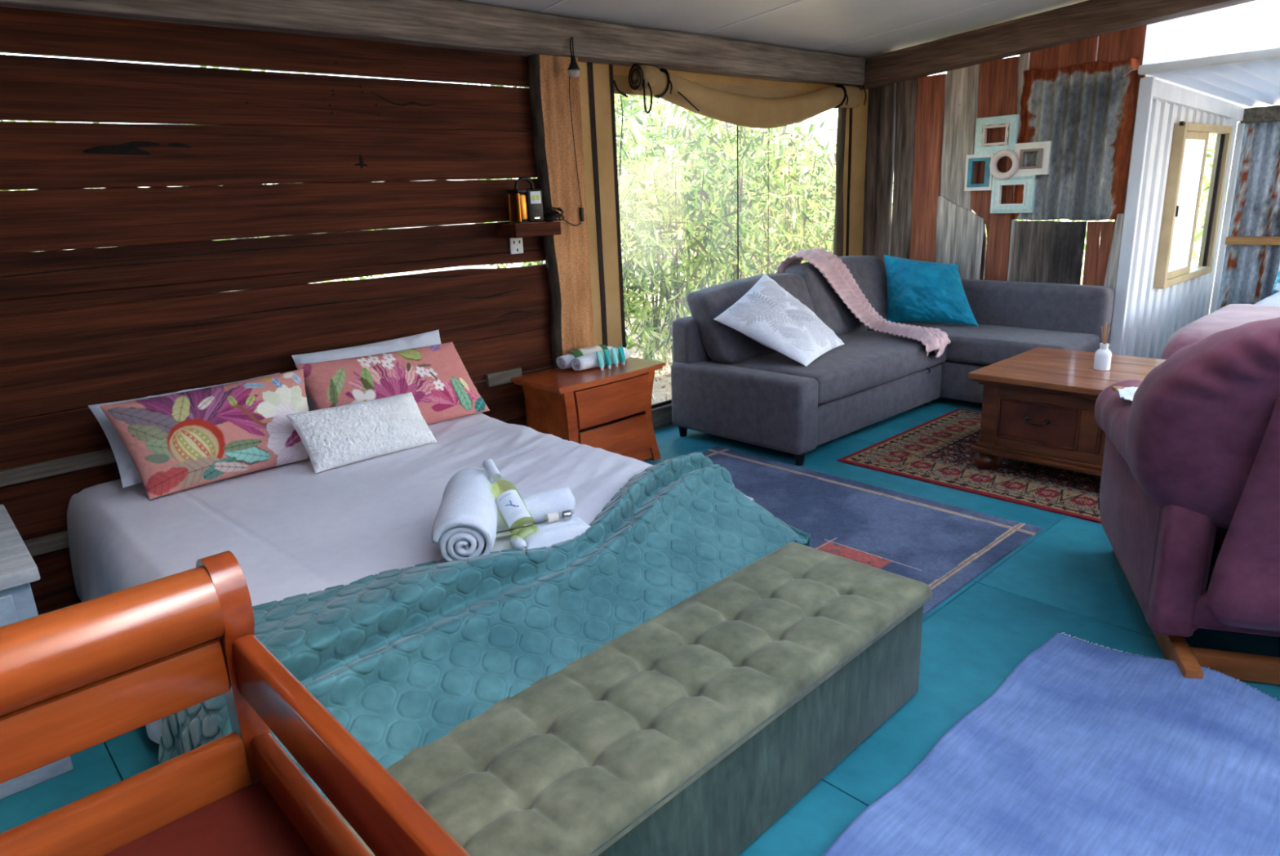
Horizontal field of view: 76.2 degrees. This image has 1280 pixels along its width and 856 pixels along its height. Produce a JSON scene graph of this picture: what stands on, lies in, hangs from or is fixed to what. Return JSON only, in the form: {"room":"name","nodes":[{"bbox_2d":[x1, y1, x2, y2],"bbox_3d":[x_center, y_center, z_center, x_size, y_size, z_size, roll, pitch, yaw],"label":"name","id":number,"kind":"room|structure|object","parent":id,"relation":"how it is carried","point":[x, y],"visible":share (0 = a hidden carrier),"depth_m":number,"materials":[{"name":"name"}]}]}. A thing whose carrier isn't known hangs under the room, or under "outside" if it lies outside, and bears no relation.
{"room":"bedroom","nodes":[
{"label":"bedroom","id":0,"kind":"room"},
{"bbox_2d":[0,6,553,614],"bbox_3d":[-2.199,-0.338,2.602,5.120,2.100,0.067,-17,21,-40],"label":"wall","id":1,"kind":"structure","parent":0,"point":[148,313],"depth_m":3.07,"materials":[{"name":"brown wood"}]},
{"bbox_2d":[0,0,880,88],"bbox_3d":[-1.216,-1.613,3.158,7.830,0.181,0.139,-17,21,-40],"label":"ceiling beam","id":2,"kind":"structure","parent":1,"relation":"attached to","point":[454,24],"depth_m":3.55,"materials":[{"name":"brown wood"}]},
{"bbox_2d":[509,237,523,253],"bbox_3d":[-0.602,-0.888,3.980,0.072,0.076,0.016,-17,21,-40],"label":"power outlet","id":3,"kind":"object","parent":1,"relation":"attached to","point":[516,245],"visible":0.91,"depth_m":3.98,"materials":[{"name":"white plastic"}]},
{"bbox_2d":[496,221,560,238],"bbox_3d":[-0.533,-0.954,3.923,0.266,0.064,0.160,-17,21,-40],"label":"wall shelf","id":4,"kind":"object","parent":1,"relation":"attached to","point":[531,228],"visible":0.91,"depth_m":3.85,"materials":[{"name":"brown wood"}]},
{"bbox_2d":[506,177,543,223],"bbox_3d":[-0.542,-1.074,3.848,0.140,0.208,0.102,-15,20,-37],"label":"lantern","id":5,"kind":"object","parent":4,"relation":"on","point":[524,206],"visible":1,"depth_m":3.82,"materials":[{"name":"gold metal"}]},
{"bbox_2d":[542,206,581,226],"bbox_3d":[-0.373,-1.035,4.004,0.073,0.099,0.286,12,22,41],"label":"cable coil","id":6,"kind":"object","parent":4,"relation":"on","point":[553,212],"visible":0.95,"depth_m":3.94,"materials":[{"name":"black plastic"}]},
{"bbox_2d":[528,54,594,368],"bbox_3d":[-0.379,-0.815,4.177,0.275,2.000,0.070,-17,21,-40],"label":"wooden post","id":7,"kind":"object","parent":1,"relation":"attached to","point":[566,254],"depth_m":4.06,"materials":[{"name":"brown wood"}]},
{"bbox_2d":[567,36,584,222],"bbox_3d":[-0.312,-1.440,3.974,0.060,0.850,0.114,-8,17,-19],"label":"pendant bulb","id":8,"kind":"object","parent":1,"relation":"hanging from","point":[573,66],"visible":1,"depth_m":3.88,"materials":[{"name":"black plastic"}]},
{"bbox_2d":[567,55,580,71],"bbox_3d":[-0.315,-1.728,3.865,0.060,0.064,0.060,-17,21,-40],"label":"socket","id":9,"kind":"object","parent":8,"relation":"attached to","point":[573,66],"depth_m":3.85,"materials":[{"name":"black plastic"}]},
{"bbox_2d":[579,207,584,222],"bbox_3d":[-0.294,-1.079,4.131,0.018,0.070,0.016,-17,21,-40],"label":"switch","id":10,"kind":"object","parent":8,"relation":"attached to","point":[581,209],"depth_m":4.12,"materials":[{"name":"black plastic"}]},
{"bbox_2d":[577,62,868,429],"bbox_3d":[0.708,-1.151,5.113,2.772,2.040,0.180,-17,21,-40],"label":"window","id":11,"kind":"structure","parent":1,"relation":"in","point":[752,103],"depth_m":4.54,"materials":[{"name":"fabric"}]},
{"bbox_2d":[631,63,862,128],"bbox_3d":[0.739,-1.967,4.939,2.085,0.293,0.154,-17,21,-40],"label":"rolled blind","id":12,"kind":"object","parent":11,"relation":"attached to","point":[752,103],"depth_m":4.84,"materials":[{"name":"fabric"}]},
{"bbox_2d":[833,107,846,256],"bbox_3d":[1.415,-1.375,5.786,0.122,1.760,0.057,-17,21,-40],"label":"curtain","id":13,"kind":"object","parent":11,"relation":"hanging from","point":[842,113],"depth_m":5.66,"materials":[{"name":"brown fabric"}]},
{"bbox_2d":[0,396,1279,855],"bbox_3d":[1.999,0.715,2.270,10.350,0.090,6.640,-17,21,-40],"label":"floor","id":14,"kind":"structure","parent":0,"point":[1068,577],"depth_m":2.49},
{"bbox_2d":[0,503,73,799],"bbox_3d":[-1.877,0.611,2.063,0.616,0.550,0.650,-17,21,-40],"label":"side table","id":15,"kind":"object","parent":14,"relation":"on","point":[18,568],"visible":0.44,"depth_m":2.00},
{"bbox_2d":[0,550,471,855],"bbox_3d":[-0.440,0.873,0.382,1.158,0.850,1.842,-17,21,-40],"label":"settee","id":16,"kind":"object","parent":14,"relation":"on","point":[76,677],"visible":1,"depth_m":1.15,"materials":[{"name":"orange wood"}]},
{"bbox_2d":[66,412,755,743],"bbox_3d":[-0.843,0.416,2.759,1.650,0.454,1.822,-17,21,-40],"label":"bed","id":17,"kind":"object","parent":14,"relation":"on","point":[291,529],"visible":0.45,"depth_m":2.58,"materials":[{"name":"white fabric"}]},
{"bbox_2d":[87,372,279,487],"bbox_3d":[-1.575,-0.008,2.968,0.189,0.276,0.657,11,21,40],"label":"pillow","id":18,"kind":"object","parent":17,"relation":"on","point":[129,473],"visible":0.09,"depth_m":2.75,"materials":[{"name":"white fabric"}]},
{"bbox_2d":[99,368,310,498],"bbox_3d":[-1.455,0.014,2.856,0.671,0.315,0.169,-17,21,-40],"label":"floral cushion","id":19,"kind":"object","parent":17,"relation":"on","point":[176,442],"visible":0.93,"depth_m":2.79,"materials":[{"name":"fabric"}]},
{"bbox_2d":[285,391,437,472],"bbox_3d":[-1.015,0.005,3.031,0.517,0.204,0.144,-17,21,-40],"label":"lumbar cushion","id":20,"kind":"object","parent":17,"relation":"on","point":[332,437],"visible":1,"depth_m":2.97,"materials":[{"name":"fabric"}]},
{"bbox_2d":[291,329,440,410],"bbox_3d":[-1.093,-0.199,3.464,0.690,0.330,0.196,-17,21,-40],"label":"pillow","id":21,"kind":"object","parent":17,"relation":"on","point":[430,338],"visible":0.16,"depth_m":3.41,"materials":[{"name":"white fabric"}]},
{"bbox_2d":[295,342,489,424],"bbox_3d":[-0.980,-0.154,3.352,0.760,0.325,0.176,-17,21,-40],"label":"floral cushion","id":22,"kind":"object","parent":17,"relation":"on","point":[442,388],"visible":0.72,"depth_m":3.33,"materials":[{"name":"fabric"}]},
{"bbox_2d":[431,466,499,561],"bbox_3d":[-0.465,0.232,2.213,0.160,0.142,0.428,-4,16,-6],"label":"rolled towel","id":23,"kind":"object","parent":17,"relation":"on","point":[465,521],"visible":0.99,"depth_m":2.05,"materials":[{"name":"white fabric"}]},
{"bbox_2d":[158,452,809,798],"bbox_3d":[-0.265,0.492,2.146,1.727,0.478,0.655,-17,21,-40],"label":"quilt","id":24,"kind":"object","parent":17,"relation":"on","point":[402,657],"visible":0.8,"depth_m":1.89,"materials":[{"name":"fabric"}]},
{"bbox_2d":[495,487,575,537],"bbox_3d":[-0.320,0.238,2.299,0.281,0.097,0.098,-10,18,-25],"label":"rolled towel","id":25,"kind":"object","parent":17,"relation":"on","point":[537,504],"visible":0.55,"depth_m":2.28,"materials":[{"name":"white fabric"}]},
{"bbox_2d":[510,515,591,550],"bbox_3d":[-0.242,0.285,2.223,0.233,0.045,0.110,-11,18,-27],"label":"rolled towel","id":26,"kind":"object","parent":17,"relation":"on","point":[544,534],"visible":0.79,"depth_m":2.19,"materials":[{"name":"white fabric"}]},
{"bbox_2d":[482,458,530,528],"bbox_3d":[-0.367,0.201,2.256,0.075,0.174,0.293,-11,18,-28],"label":"wine bottle","id":27,"kind":"object","parent":26,"relation":"on","point":[509,503],"visible":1,"depth_m":2.20,"materials":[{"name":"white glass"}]},
{"bbox_2d":[546,510,572,523],"bbox_3d":[-0.226,0.243,2.234,0.077,0.026,0.026,-8,17,-20],"label":"bottle","id":28,"kind":"object","parent":26,"relation":"on","point":[566,514],"visible":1,"depth_m":2.23,"materials":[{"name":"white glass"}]},
{"bbox_2d":[546,511,559,523],"bbox_3d":[-0.237,0.244,2.231,0.058,0.026,0.039,-17,21,-40],"label":"label","id":29,"kind":"object","parent":28,"relation":"on","point":[551,517],"depth_m":2.22,"materials":[{"name":"white paper"}]},
{"bbox_2d":[511,356,665,461],"bbox_3d":[-0.232,-0.041,4.153,0.704,0.515,0.390,-17,22,-42],"label":"nightstand","id":30,"kind":"object","parent":14,"relation":"on","point":[608,409],"visible":0.76,"depth_m":4.00,"materials":[{"name":"brown wood"}]},
{"bbox_2d":[555,346,613,368],"bbox_3d":[-0.273,-0.363,4.196,0.081,0.069,0.354,13,22,43],"label":"rolled towel","id":31,"kind":"object","parent":30,"relation":"on","point":[563,362],"visible":0.29,"depth_m":4.08,"materials":[{"name":"white fabric"}]},
{"bbox_2d":[567,344,608,357],"bbox_3d":[-0.265,-0.395,4.186,0.220,0.032,0.067,-17,21,-40],"label":"packet","id":32,"kind":"object","parent":31,"relation":"on","point":[592,349],"visible":0.9,"depth_m":4.16,"materials":[{"name":"green paper"}]},
{"bbox_2d":[570,346,630,370],"bbox_3d":[-0.196,-0.351,4.141,0.082,0.069,0.349,13,22,42],"label":"rolled towel","id":33,"kind":"object","parent":30,"relation":"on","point":[588,361],"visible":0.59,"depth_m":4.05,"materials":[{"name":"white fabric"}]},
{"bbox_2d":[595,350,604,370],"bbox_3d":[-0.195,-0.334,4.063,0.036,0.094,0.033,13,22,43],"label":"toiletry tube","id":34,"kind":"object","parent":30,"relation":"on","point":[600,359],"visible":1,"depth_m":4.05,"materials":[{"name":"teal plastic"}]},
{"bbox_2d":[603,348,612,368],"bbox_3d":[-0.160,-0.345,4.097,0.036,0.094,0.033,13,22,43],"label":"toiletry tube","id":35,"kind":"object","parent":30,"relation":"on","point":[607,358],"visible":1,"depth_m":4.09,"materials":[{"name":"teal plastic"}]},
{"bbox_2d":[610,346,618,366],"bbox_3d":[-0.125,-0.357,4.131,0.036,0.094,0.033,13,22,43],"label":"toiletry tube","id":36,"kind":"object","parent":30,"relation":"on","point":[615,358],"visible":1,"depth_m":4.12,"materials":[{"name":"teal plastic"}]},
{"bbox_2d":[617,346,626,364],"bbox_3d":[-0.091,-0.368,4.166,0.036,0.094,0.033,13,22,43],"label":"toiletry tube","id":37,"kind":"object","parent":30,"relation":"on","point":[622,358],"visible":1,"depth_m":4.16,"materials":[{"name":"teal plastic"}]},
{"bbox_2d":[324,541,933,855],"bbox_3d":[0.088,0.690,1.849,1.505,0.343,0.456,-17,22,-42],"label":"storage bench","id":38,"kind":"object","parent":14,"relation":"on","point":[692,730],"visible":0.93,"depth_m":1.71,"materials":[{"name":"green fabric"}]},
{"bbox_2d":[701,445,1042,616],"bbox_3d":[0.566,0.385,3.461,1.230,0.007,1.720,-17,21,-40],"label":"rug","id":39,"kind":"object","parent":14,"relation":"on","point":[944,547],"visible":0.42,"depth_m":3.35,"materials":[{"name":"blue fabric"}]},
{"bbox_2d":[671,255,1114,465],"bbox_3d":[1.501,-0.494,4.787,2.228,0.891,1.612,-17,21,-40],"label":"sofa","id":40,"kind":"object","parent":14,"relation":"on","point":[725,383],"visible":0.64,"depth_m":4.63,"materials":[{"name":"fabric"}]},
{"bbox_2d":[686,273,815,364],"bbox_3d":[0.697,-0.659,4.828,0.945,0.448,0.344,-17,21,-40],"label":"cushion","id":41,"kind":"object","parent":40,"relation":"on","point":[716,342],"depth_m":4.57,"materials":[{"name":"fabric"}]},
{"bbox_2d":[714,273,844,365],"bbox_3d":[0.791,-0.621,4.554,0.478,0.448,0.698,8,19,34],"label":"cushion","id":42,"kind":"object","parent":40,"relation":"on","point":[767,313],"visible":1,"depth_m":4.43,"materials":[{"name":"white fabric"}]},
{"bbox_2d":[709,329,946,404],"bbox_3d":[1.135,-0.394,4.828,1.373,0.174,0.786,-17,21,-40],"label":"seat cushion","id":43,"kind":"object","parent":40,"relation":"on","point":[868,361],"depth_m":4.53,"materials":[{"name":"fabric"}]},
{"bbox_2d":[785,255,887,335],"bbox_3d":[1.364,-0.882,5.432,0.985,0.490,0.345,-17,21,-40],"label":"cushion","id":44,"kind":"object","parent":40,"relation":"on","point":[868,272],"depth_m":5.23,"materials":[{"name":"fabric"}]},
{"bbox_2d":[775,247,951,357],"bbox_3d":[1.393,-0.801,5.104,1.099,0.619,0.426,11,21,39],"label":"throw blanket","id":45,"kind":"object","parent":40,"relation":"on","point":[836,273],"visible":0.92,"depth_m":5.16,"materials":[{"name":"pink fabric"}]},
{"bbox_2d":[883,253,978,325],"bbox_3d":[1.898,-0.905,5.363,0.707,0.440,0.242,9,20,36],"label":"velvet cushion","id":46,"kind":"object","parent":40,"relation":"on","point":[917,291],"visible":1,"depth_m":5.32,"materials":[{"name":"teal fabric"}]},
{"bbox_2d":[866,321,1099,365],"bbox_3d":[2.063,-0.548,5.195,0.552,0.171,1.434,-17,21,-40],"label":"cushion","id":47,"kind":"object","parent":40,"relation":"on","point":[988,343],"depth_m":4.90,"materials":[{"name":"fabric"}]},
{"bbox_2d":[837,408,1101,523],"bbox_3d":[2.176,0.200,3.861,1.302,0.008,2.035,-17,21,-40],"label":"rug","id":48,"kind":"object","parent":14,"relation":"on","point":[937,451],"visible":0.4,"depth_m":3.93,"materials":[{"name":"fabric"}]},
{"bbox_2d":[968,346,1165,476],"bbox_3d":[2.203,-0.029,3.784,0.798,0.471,1.057,-17,21,-40],"label":"coffee table","id":49,"kind":"object","parent":48,"relation":"on","point":[1038,403],"visible":0.54,"depth_m":3.73,"materials":[{"name":"brown wood"}]},
{"bbox_2d":[1093,322,1111,370],"bbox_3d":[2.134,-0.375,3.752,0.069,0.218,0.069,-17,21,-40],"label":"reed diffuser","id":50,"kind":"object","parent":49,"relation":"on","point":[1103,356],"visible":1,"depth_m":3.74,"materials":[{"name":"ceramic"}]},
{"bbox_2d":[821,631,1279,855],"bbox_3d":[1.462,0.965,1.216,1.589,0.053,2.192,-17,21,-40],"label":"rug","id":51,"kind":"object","parent":14,"relation":"on","point":[1084,748],"visible":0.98,"depth_m":1.91,"materials":[{"name":"blue fabric"}]},
{"bbox_2d":[1094,316,1279,684],"bbox_3d":[1.922,0.112,2.364,1.023,1.021,1.113,3,17,19],"label":"recliner","id":52,"kind":"object","parent":14,"relation":"on","point":[1189,495],"visible":1,"depth_m":2.10,"materials":[{"name":"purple fabric"}]},
{"bbox_2d":[1111,386,1137,400],"bbox_3d":[1.588,-0.109,2.604,0.130,0.022,0.138,0,16,7],"label":"packet","id":53,"kind":"object","parent":52,"relation":"on","point":[1126,393],"visible":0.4,"depth_m":2.63,"materials":[{"name":"white paper"}]},
{"bbox_2d":[1213,526,1227,546],"bbox_3d":[1.987,0.193,2.532,0.640,0.210,0.709,3,17,19],"label":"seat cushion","id":54,"kind":"object","parent":52,"relation":"on","point":[1220,533],"depth_m":2.32,"materials":[{"name":"fabric"}]},
{"bbox_2d":[1254,291,1279,305],"bbox_3d":[4.409,-0.421,4.722,2.500,0.540,1.619,-17,21,-40],"label":"bed","id":55,"kind":"object","parent":14,"relation":"on","point":[1273,300],"visible":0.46,"depth_m":5.13,"materials":[{"name":"white fabric"}]},
{"bbox_2d":[1159,303,1279,359],"bbox_3d":[3.711,-0.267,4.249,1.458,0.501,1.648,-17,21,-40],"label":"bedspread","id":56,"kind":"object","parent":55,"relation":"on","point":[1233,315],"visible":0.29,"depth_m":4.58,"materials":[{"name":"fabric"}]},
{"bbox_2d":[1271,262,1279,290],"bbox_3d":[4.621,-1.061,5.418,0.648,0.292,0.285,9,19,34],"label":"pillow","id":57,"kind":"object","parent":55,"relation":"on","point":[1277,285],"visible":1,"depth_m":5.53,"materials":[{"name":"blue fabric"}]},
{"bbox_2d":[455,0,1088,57],"bbox_3d":[0.750,-1.521,1.267,8.600,0.628,6.800,-17,21,-40],"label":"ceiling","id":58,"kind":"structure","parent":0,"point":[862,28],"depth_m":4.38,"materials":[{"name":"white paint"}]},
{"bbox_2d":[862,25,1146,346],"bbox_3d":[2.256,-1.371,5.407,0.072,2.172,1.866,-16,21,-40],"label":"wall","id":59,"kind":"structure","parent":0,"point":[1075,96],"depth_m":5.18,"materials":[{"name":"metal"}]},
{"bbox_2d":[964,114,1052,213],"bbox_3d":[2.309,-1.661,5.157,0.048,0.592,0.522,-17,21,-40],"label":"photo frame","id":60,"kind":"object","parent":59,"relation":"attached to","point":[1019,174],"visible":1,"depth_m":5.14,"materials":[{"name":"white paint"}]},
{"bbox_2d":[857,0,1256,90],"bbox_3d":[3.495,-2.129,3.482,0.150,0.633,6.100,-17,21,-40],"label":"ceiling beam","id":61,"kind":"structure","parent":59,"relation":"attached to","point":[1089,19],"depth_m":4.73,"materials":[{"name":"wood"}]},
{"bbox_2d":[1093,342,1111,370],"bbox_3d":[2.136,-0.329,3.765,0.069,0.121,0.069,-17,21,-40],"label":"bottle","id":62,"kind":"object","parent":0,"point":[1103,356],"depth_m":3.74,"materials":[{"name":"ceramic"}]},
{"bbox_2d":[1108,76,1244,358],"bbox_3d":[3.711,-1.323,5.577,2.375,1.863,0.102,-17,21,-40],"label":"wall","id":63,"kind":"structure","parent":0,"point":[1145,317],"depth_m":5.22,"materials":[{"name":"white metal"}]},
{"bbox_2d":[1153,121,1233,288],"bbox_3d":[3.836,-1.552,5.663,1.180,1.045,0.091,-17,21,-40],"label":"window","id":64,"kind":"structure","parent":63,"relation":"in","point":[1189,144],"depth_m":5.52,"materials":[{"name":"white"}]},
{"bbox_2d":[1121,58,1279,107],"bbox_3d":[5.101,-1.860,3.931,2.550,0.128,4.251,-17,21,-40],"label":"ceiling","id":65,"kind":"structure","parent":0,"point":[1251,84],"depth_m":4.93,"materials":[{"name":"white"}]},
{"bbox_2d":[1137,0,1279,75],"bbox_3d":[4.152,-1.905,3.018,0.050,0.615,4.068,-17,21,-40],"label":"window","id":66,"kind":"structure","parent":65,"relation":"attached to","point":[1248,32],"depth_m":4.26,"materials":[{"name":"white"}]},
{"bbox_2d":[1217,105,1279,309],"bbox_3d":[5.329,-1.346,5.567,0.102,1.775,2.281,-17,21,-40],"label":"wall","id":67,"kind":"structure","parent":0,"point":[1251,262],"depth_m":6.23,"materials":[{"name":"metal"}]},
{"label":"outside","id":68,"kind":"structure","parent":0,"visible":0},
{"bbox_2d":[230,223,1221,404],"bbox_3d":[-6.999,-2.854,16.147,40.000,0.631,26.540,-17,21,-40],"label":"ground","id":69,"kind":"structure","parent":68,"point":[660,395],"depth_m":10.50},
{"bbox_2d":[0,53,112,251],"bbox_3d":[-4.609,-1.151,5.798,2.007,2.994,2.090,-17,21,-40],"label":"bamboo plant","id":70,"kind":"object","parent":69,"relation":"on","point":[1,53],"visible":0.02,"depth_m":5.79,"materials":[{"name":"green plant"}]},
{"bbox_2d":[188,66,386,292],"bbox_3d":[-3.184,-1.958,7.429,2.062,3.280,2.141,-17,21,-40],"label":"bamboo plant","id":71,"kind":"object","parent":69,"relation":"on","point":[381,275],"visible":0.02,"depth_m":7.34,"materials":[{"name":"green plant"}]},
{"bbox_2d":[467,83,650,267],"bbox_3d":[-1.119,-3.558,10.833,2.843,4.401,2.773,-17,21,-40],"label":"bamboo plant","id":72,"kind":"object","parent":69,"relation":"on","point":[643,113],"visible":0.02,"depth_m":10.63,"materials":[{"name":"green plant"}]},
{"bbox_2d":[468,84,671,346],"bbox_3d":[-0.658,-2.071,7.321,2.111,3.524,1.962,-17,21,-40],"label":"bamboo plant","id":73,"kind":"object","parent":69,"relation":"on","point":[639,122],"visible":0.03,"depth_m":7.22,"materials":[{"name":"green plant"}]},
{"bbox_2d":[521,93,685,376],"bbox_3d":[-0.299,-1.333,6.333,1.442,2.841,1.381,-17,21,-40],"label":"bamboo plant","id":74,"kind":"object","parent":69,"relation":"on","point":[630,170],"visible":0.23,"depth_m":6.20,"materials":[{"name":"green plant"}]},
{"bbox_2d":[629,334,671,401],"bbox_3d":[0.692,-0.638,7.951,7.263,0.214,4.010,-15,20,-38],"label":"leaf litter","id":75,"kind":"object","parent":69,"relation":"on","point":[660,379],"visible":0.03,"depth_m":7.28,"materials":[{"name":"plant"}]},
{"bbox_2d":[615,94,752,351],"bbox_3d":[0.044,-2.524,8.284,2.240,3.864,2.235,-17,21,-40],"label":"bamboo plant","id":76,"kind":"object","parent":69,"relation":"on","point":[659,107],"visible":0.15,"depth_m":8.23,"materials":[{"name":"green plant"}]},
{"bbox_2d":[617,106,768,378],"bbox_3d":[0.384,-1.454,7.024,1.524,2.587,1.516,-17,21,-40],"label":"bamboo plant","id":77,"kind":"object","parent":69,"relation":"on","point":[675,282],"visible":0.61,"depth_m":6.79,"materials":[{"name":"green plant"}]},
{"bbox_2d":[657,122,775,277],"bbox_3d":[1.451,-4.059,14.519,2.624,2.955,2.657,-9,17,-22],"label":"bamboo plant","id":78,"kind":"object","parent":69,"relation":"on","point":[725,122],"visible":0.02,"depth_m":14.39,"materials":[{"name":"green plant"}]},
{"bbox_2d":[627,96,818,315],"bbox_3d":[0.826,-2.703,9.491,2.280,3.611,2.164,-17,21,-40],"label":"bamboo plant","id":79,"kind":"object","parent":69,"relation":"on","point":[752,131],"visible":0.09,"depth_m":9.26,"materials":[{"name":"green plant"}]},
{"bbox_2d":[651,109,816,305],"bbox_3d":[0.949,-1.861,7.600,1.534,2.982,1.530,-17,21,-40],"label":"bamboo plant","id":80,"kind":"object","parent":69,"relation":"on","point":[741,146],"visible":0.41,"depth_m":7.40,"materials":[{"name":"green plant"}]},
{"bbox_2d":[696,115,835,279],"bbox_3d":[1.736,-2.681,10.753,2.156,2.830,2.237,-17,21,-40],"label":"bamboo plant","id":81,"kind":"object","parent":69,"relation":"on","point":[812,126],"visible":0.06,"depth_m":10.28,"materials":[{"name":"green plant"}]},
{"bbox_2d":[719,115,836,279],"bbox_3d":[1.484,-1.975,8.274,1.527,2.771,1.511,-17,21,-40],"label":"bamboo plant","id":82,"kind":"object","parent":69,"relation":"on","point":[780,151],"visible":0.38,"depth_m":8.08,"materials":[{"name":"green plant"}]},
{"bbox_2d":[747,135,836,273],"bbox_3d":[2.479,-2.932,12.081,2.165,2.681,2.227,-17,21,-40],"label":"bamboo plant","id":83,"kind":"object","parent":69,"relation":"on","point":[821,148],"visible":0.02,"depth_m":11.71,"materials":[{"name":"green plant"}]},
{"bbox_2d":[758,142,835,273],"bbox_3d":[2.061,-2.033,9.212,1.490,2.320,1.550,-17,21,-40],"label":"bamboo plant","id":84,"kind":"object","parent":69,"relation":"on","point":[818,166],"visible":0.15,"depth_m":8.98,"materials":[{"name":"green plant"}]},
{"bbox_2d":[983,218,1070,279],"bbox_3d":[3.872,-2.068,9.133,1.930,2.051,1.834,-17,21,-40],"label":"bamboo plant","id":85,"kind":"object","parent":69,"relation":"on","point":[1059,220],"visible":0.02,"depth_m":8.69,"materials":[{"name":"green plant"}]},
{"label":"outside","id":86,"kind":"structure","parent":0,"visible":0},
{"bbox_2d":[1208,267,1216,313],"bbox_3d":[21.524,0.085,2.048,18.000,0.070,33.460,-17,21,-40],"label":"ground","id":87,"kind":"structure","parent":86,"point":[1215,268],"depth_m":10.87,"materials":[{"name":"white"}]},
{"bbox_2d":[1052,121,1239,284],"bbox_3d":[6.073,-2.938,9.991,2.302,3.022,2.170,0,16,9],"label":"bamboo plant","id":88,"kind":"object","parent":87,"relation":"on","point":[1206,179],"visible":0.05,"depth_m":9.56,"materials":[{"name":"green plant"}]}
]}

